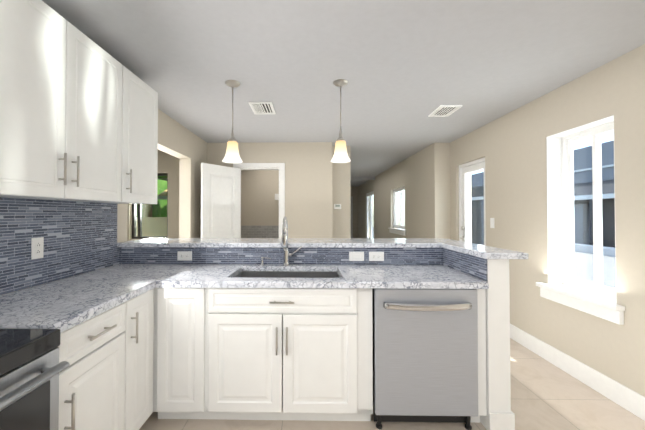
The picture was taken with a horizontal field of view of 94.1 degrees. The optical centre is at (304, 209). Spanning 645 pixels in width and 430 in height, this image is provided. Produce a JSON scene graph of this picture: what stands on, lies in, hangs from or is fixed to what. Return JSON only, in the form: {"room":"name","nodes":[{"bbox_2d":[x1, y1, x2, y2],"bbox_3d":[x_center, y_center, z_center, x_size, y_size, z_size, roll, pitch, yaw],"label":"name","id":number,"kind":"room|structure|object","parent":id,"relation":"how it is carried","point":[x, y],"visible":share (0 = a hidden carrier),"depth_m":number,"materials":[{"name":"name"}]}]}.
{"room":"kitchen","nodes":[
{"label":"kitchen","id":0,"kind":"room"},
{"bbox_2d":[3,109,206,294],"bbox_3d":[-1.621,0.137,1.550,0.150,2.420,6.320,0,-1,1],"label":"wall","id":1,"kind":"structure","parent":0,"point":[186,147],"depth_m":3.96,"materials":[{"name":"beige paint"}]},
{"bbox_2d":[0,197,119,294],"bbox_3d":[-1.545,0.179,1.218,0.010,0.494,2.460,0,-1,1],"label":"tile backsplash","id":2,"kind":"structure","parent":1,"relation":"attached to","point":[80,237],"depth_m":1.83,"materials":[{"name":"tile"}]},
{"bbox_2d":[31,237,43,259],"bbox_3d":[-1.527,0.219,1.717,0.008,0.120,0.074,0,-1,1],"label":"outlet","id":3,"kind":"object","parent":2,"relation":"attached to","point":[37,247],"visible":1,"depth_m":1.71,"materials":[{"name":"white plastic"}]},
{"bbox_2d":[0,0,127,203],"bbox_3d":[-1.380,-0.518,1.535,0.327,0.910,0.920,0,-1,1],"label":"upper cabinet","id":4,"kind":"object","parent":1,"relation":"attached to","point":[79,115],"depth_m":1.48,"materials":[{"name":"white wood"}]},
{"bbox_2d":[124,70,157,203],"bbox_3d":[-1.368,-0.509,2.230,0.327,0.910,0.470,0,-1,1],"label":"upper cabinet","id":5,"kind":"object","parent":1,"relation":"attached to","point":[141,154],"depth_m":2.22,"materials":[{"name":"white wood"}]},
{"bbox_2d":[127,150,178,240],"bbox_3d":[-3.099,0.184,4.915,2.920,2.420,0.200,0,-1,1],"label":"wall","id":6,"kind":"structure","parent":0,"point":[168,163],"depth_m":4.81,"materials":[{"name":"beige paint"}]},
{"bbox_2d":[132,173,167,238],"bbox_3d":[-2.499,-0.061,4.903,0.616,1.066,0.050,0,-1,1],"label":"room window","id":7,"kind":"structure","parent":6,"relation":"in","point":[134,222],"depth_m":4.88,"materials":[{"name":"brown metal"}]},
{"bbox_2d":[241,170,278,237],"bbox_3d":[-0.646,0.198,5.927,1.950,2.420,0.132,0,-1,1],"label":"wall","id":8,"kind":"structure","parent":0,"point":[259,207],"depth_m":5.86,"materials":[{"name":"beige paint"}]},
{"bbox_2d":[207,142,331,237],"bbox_3d":[-0.533,0.180,4.631,1.920,2.420,0.120,0,-1,1],"label":"wall","id":9,"kind":"structure","parent":0,"point":[308,189],"depth_m":4.57,"materials":[{"name":"beige paint"}]},
{"bbox_2d":[201,163,239,237],"bbox_3d":[-1.179,0.373,4.276,0.414,2.000,0.562,0,-1,1],"label":"interior door","id":10,"kind":"structure","parent":9,"relation":"in","point":[220,201],"depth_m":4.24,"materials":[{"name":"white wood"}]},
{"bbox_2d":[233,163,284,237],"bbox_3d":[-0.694,0.337,4.624,0.790,2.105,0.137,0,-1,1],"label":"door frame","id":11,"kind":"structure","parent":9,"relation":"attached to","point":[280,167],"depth_m":4.57,"materials":[{"name":"white wood"}]},
{"bbox_2d":[332,146,350,237],"bbox_3d":[0.584,0.232,8.313,0.430,2.420,7.280,0,-1,1],"label":"wall","id":12,"kind":"structure","parent":0,"point":[341,195],"depth_m":4.81,"materials":[{"name":"beige paint"}]},
{"bbox_2d":[334,204,340,208],"bbox_3d":[0.529,-0.053,4.793,0.110,0.080,0.026,0,-1,1],"label":"thermostat","id":13,"kind":"object","parent":12,"relation":"attached to","point":[337,206],"visible":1,"depth_m":4.78,"materials":[{"name":"white plastic"}]},
{"bbox_2d":[42,0,644,186],"bbox_3d":[-1.029,-1.027,5.197,7.250,0.190,14.200,0,-1,1],"label":"ceiling","id":14,"kind":"structure","parent":0,"point":[404,68],"depth_m":2.11,"materials":[{"name":"white paint"}]},
{"bbox_2d":[222,80,242,162],"bbox_3d":[-0.600,-0.731,2.505,0.166,0.658,0.166,0,-1,1],"label":"pendant light","id":15,"kind":"object","parent":14,"relation":"hanging from","point":[232,155],"visible":0.98,"depth_m":2.47,"materials":[{"name":"white glass"}]},
{"bbox_2d":[248,102,275,113],"bbox_3d":[-0.430,-1.044,3.086,0.230,0.014,0.340,0,-1,1],"label":"ceiling vent","id":16,"kind":"object","parent":14,"relation":"in","point":[262,107],"visible":1,"depth_m":3.07,"materials":[{"name":"white metal"}]},
{"bbox_2d":[331,79,350,162],"bbox_3d":[0.300,-0.731,2.489,0.166,0.658,0.166,0,-1,1],"label":"pendant light","id":17,"kind":"object","parent":14,"relation":"hanging from","point":[340,155],"visible":1,"depth_m":2.45,"materials":[{"name":"white glass"}]},
{"bbox_2d":[428,105,462,116],"bbox_3d":[1.482,-1.043,3.174,0.220,0.014,0.320,0,-1,1],"label":"ceiling vent","id":18,"kind":"object","parent":14,"relation":"in","point":[444,110],"visible":0.96,"depth_m":3.16,"materials":[{"name":"white metal"}]},
{"bbox_2d":[351,187,357,237],"bbox_3d":[1.502,0.283,11.997,1.520,2.420,0.120,0,-1,1],"label":"wall","id":19,"kind":"structure","parent":0,"point":[354,192],"depth_m":11.93,"materials":[{"name":"beige paint"}]},
{"bbox_2d":[351,196,352,237],"bbox_3d":[1.511,0.472,11.909,0.800,2.020,0.040,0,-1,1],"label":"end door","id":20,"kind":"structure","parent":19,"relation":"in","point":[351,216],"depth_m":11.89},
{"bbox_2d":[139,338,644,429],"bbox_3d":[-1.029,1.448,5.162,7.250,0.100,14.200,0,-1,1],"label":"floor","id":21,"kind":"structure","parent":0,"point":[546,395],"depth_m":1.97,"materials":[{"name":"tile"}]},
{"bbox_2d":[0,329,69,429],"bbox_3d":[-1.191,0.855,0.714,0.708,0.960,0.764,0,-1,1],"label":"stove","id":22,"kind":"object","parent":21,"relation":"on","point":[31,367],"visible":1,"depth_m":0.98,"materials":[{"name":"silver metal"}]},
{"bbox_2d":[58,300,129,429],"bbox_3d":[-1.238,0.907,1.344,0.596,0.874,0.463,0,-1,1],"label":"base cabinet","id":23,"kind":"object","parent":21,"relation":"on","point":[94,390],"depth_m":1.36,"materials":[{"name":"white wood"}]},
{"bbox_2d":[0,277,159,331],"bbox_3d":[-1.218,0.451,1.474,0.630,0.039,0.720,0,-1,1],"label":"countertop","id":24,"kind":"structure","parent":23,"relation":"on","point":[62,305],"depth_m":1.44,"materials":[{"name":"stone"}]},
{"bbox_2d":[130,288,153,429],"bbox_3d":[-1.232,0.912,1.716,0.596,0.874,0.281,0,-1,1],"label":"base cabinet","id":25,"kind":"object","parent":21,"relation":"on","point":[135,363],"depth_m":1.72,"materials":[{"name":"white wood"}]},
{"bbox_2d":[154,288,233,418],"bbox_3d":[-0.767,0.918,2.146,0.356,0.874,0.584,0,-1,1],"label":"base cabinet","id":26,"kind":"object","parent":21,"relation":"on","point":[194,327],"depth_m":1.86,"materials":[{"name":"white wood"}]},
{"bbox_2d":[72,217,488,316],"bbox_3d":[-0.206,0.372,2.131,2.632,0.644,0.616,0,-1,1],"label":"countertop","id":27,"kind":"structure","parent":26,"relation":"on","point":[171,275],"depth_m":2.04,"materials":[{"name":"stone"}]},
{"bbox_2d":[260,256,270,265],"bbox_3d":[-0.308,0.408,2.389,0.097,0.070,0.054,0,-1,1],"label":"soap dispenser","id":28,"kind":"object","parent":27,"relation":"on","point":[262,258],"depth_m":2.39,"materials":[{"name":"silver metal"}]},
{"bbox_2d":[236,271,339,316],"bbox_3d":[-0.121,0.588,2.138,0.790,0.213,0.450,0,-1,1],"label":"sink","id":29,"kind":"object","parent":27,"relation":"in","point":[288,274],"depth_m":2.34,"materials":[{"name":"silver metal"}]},
{"bbox_2d":[282,217,301,265],"bbox_3d":[-0.098,0.247,2.314,0.159,0.389,0.220,0,-1,1],"label":"faucet","id":30,"kind":"object","parent":27,"relation":"on","point":[286,254],"depth_m":2.37,"materials":[{"name":"silver metal"}]},
{"bbox_2d":[372,288,477,429],"bbox_3d":[0.743,0.917,2.071,0.616,0.874,0.656,0,-1,1],"label":"dishwasher","id":31,"kind":"object","parent":21,"relation":"on","point":[425,355],"visible":0.94,"depth_m":1.81,"materials":[{"name":"metal"}]},
{"bbox_2d":[273,259,510,429],"bbox_3d":[-0.139,0.830,2.210,2.788,1.052,0.730,0,-1,1],"label":"wall","id":32,"kind":"structure","parent":0,"point":[498,390],"depth_m":1.82,"materials":[{"name":"white paint"}]},
{"bbox_2d":[120,247,443,264],"bbox_3d":[-0.201,0.196,2.439,2.656,0.494,0.028,0,-1,1],"label":"tile backsplash","id":33,"kind":"structure","parent":32,"relation":"attached to","point":[128,255],"depth_m":2.44,"materials":[{"name":"tile"}]},
{"bbox_2d":[177,251,191,260],"bbox_3d":[-0.978,0.377,2.449,0.120,0.074,0.008,0,-1,1],"label":"outlet","id":34,"kind":"object","parent":33,"relation":"attached to","point":[184,255],"visible":1,"depth_m":2.45,"materials":[{"name":"white plastic"}]},
{"bbox_2d":[349,252,363,260],"bbox_3d":[0.422,0.376,2.425,0.120,0.074,0.008,0,-1,1],"label":"light switch","id":35,"kind":"object","parent":33,"relation":"attached to","point":[356,256],"visible":1,"depth_m":2.42,"materials":[{"name":"white plastic"}]},
{"bbox_2d":[369,252,383,260],"bbox_3d":[0.582,0.376,2.423,0.120,0.074,0.008,0,-1,1],"label":"outlet","id":36,"kind":"object","parent":33,"relation":"attached to","point":[376,256],"visible":1,"depth_m":2.42,"materials":[{"name":"white plastic"}]},
{"bbox_2d":[117,238,528,258],"bbox_3d":[-0.090,0.285,2.362,2.877,0.038,1.100,0,-1,1],"label":"bar","id":37,"kind":"object","parent":32,"relation":"on","point":[482,251],"visible":1,"depth_m":2.42,"materials":[{"name":"stone"}]},
{"bbox_2d":[444,248,486,280],"bbox_3d":[1.117,0.371,2.116,0.010,0.136,0.568,0,-1,1],"label":"tile backsplash","id":38,"kind":"structure","parent":32,"relation":"attached to","point":[471,265],"depth_m":2.06,"materials":[{"name":"tile"}]},
{"bbox_2d":[489,411,514,429],"bbox_3d":[-0.131,1.294,2.202,2.803,0.125,0.760,0,-1,1],"label":"baseboard","id":39,"kind":"structure","parent":32,"relation":"attached to","point":[501,421],"depth_m":1.80,"materials":[{"name":"white wood"}]},
{"bbox_2d":[358,145,431,237],"bbox_3d":[2.130,0.232,8.316,0.140,2.420,7.220,0,-1,1],"label":"wall","id":40,"kind":"structure","parent":0,"point":[411,174],"depth_m":6.00,"materials":[{"name":"beige paint"}]},
{"bbox_2d":[366,191,373,237],"bbox_3d":[2.129,0.447,9.599,0.045,2.026,1.242,0,-1,1],"label":"hall door","id":41,"kind":"structure","parent":40,"relation":"in","point":[370,194],"depth_m":9.56,"materials":[{"name":"white plastic"}]},
{"bbox_2d":[388,228,405,235],"bbox_3d":[2.004,0.472,6.550,0.049,0.110,1.150,0,-1,1],"label":"trim","id":42,"kind":"structure","parent":40,"relation":"attached to","point":[397,231],"depth_m":6.38,"materials":[{"name":"white wood"}]},
{"bbox_2d":[393,187,404,228],"bbox_3d":[2.119,-0.035,6.555,0.060,0.892,1.046,0,-1,1],"label":"window","id":43,"kind":"structure","parent":40,"relation":"in","point":[401,209],"depth_m":6.73,"materials":[{"name":"white plastic"}]},
{"bbox_2d":[431,143,450,238],"bbox_3d":[2.117,0.180,4.646,0.240,2.420,0.120,0,-1,1],"label":"wall","id":44,"kind":"structure","parent":0,"point":[441,190],"depth_m":4.59,"materials":[{"name":"beige paint"}]},
{"bbox_2d":[450,44,644,396],"bbox_3d":[2.294,0.136,1.513,0.220,2.420,6.380,0,-1,1],"label":"wall","id":45,"kind":"structure","parent":0,"point":[511,147],"depth_m":2.53,"materials":[{"name":"beige paint"}]},
{"bbox_2d":[459,157,485,245],"bbox_3d":[2.293,0.363,4.036,0.138,2.037,0.724,0,-1,1],"label":"exterior door","id":46,"kind":"structure","parent":45,"relation":"in","point":[465,169],"depth_m":4.27,"materials":[{"name":"white plastic"}]},
{"bbox_2d":[490,218,494,227],"bbox_3d":[2.213,0.155,3.535,0.008,0.120,0.074,0,-1,1],"label":"light switch","id":47,"kind":"object","parent":45,"relation":"attached to","point":[492,223],"visible":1,"depth_m":3.53,"materials":[{"name":"white plastic"}]},
{"bbox_2d":[510,324,644,420],"bbox_3d":[2.165,1.264,0.969,0.017,0.150,5.320,0,-1,1],"label":"baseboard","id":48,"kind":"structure","parent":45,"relation":"attached to","point":[627,398],"depth_m":2.31,"materials":[{"name":"white wood"}]},
{"bbox_2d":[536,115,624,324],"bbox_3d":[2.264,0.063,2.420,0.260,1.463,0.730,0,-1,1],"label":"window","id":49,"kind":"structure","parent":45,"relation":"in","point":[560,209],"depth_m":2.60,"materials":[{"name":"white plastic"}]},
{"label":"outside","id":50,"kind":"structure","parent":0,"visible":0},
{"bbox_2d":[372,227,615,298],"bbox_3d":[1.144,1.548,10.925,26.000,0.100,40.000,0,-1,1],"label":"ground","id":51,"kind":"structure","parent":50,"point":[610,260],"depth_m":7.28,"materials":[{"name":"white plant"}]},
{"bbox_2d":[136,176,166,235],"bbox_3d":[-4.133,-2.013,10.865,9.450,7.020,9.000,0,-1,1],"label":"garden","id":52,"kind":"object","parent":51,"relation":"on","point":[161,189],"depth_m":7.94,"materials":[{"name":"green plant"}]},
{"bbox_2d":[471,140,614,256],"bbox_3d":[9.213,-0.664,10.819,7.260,4.320,38.000,0,-1,1],"label":"house","id":53,"kind":"structure","parent":51,"relation":"on","point":[585,200],"depth_m":11.57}
]}

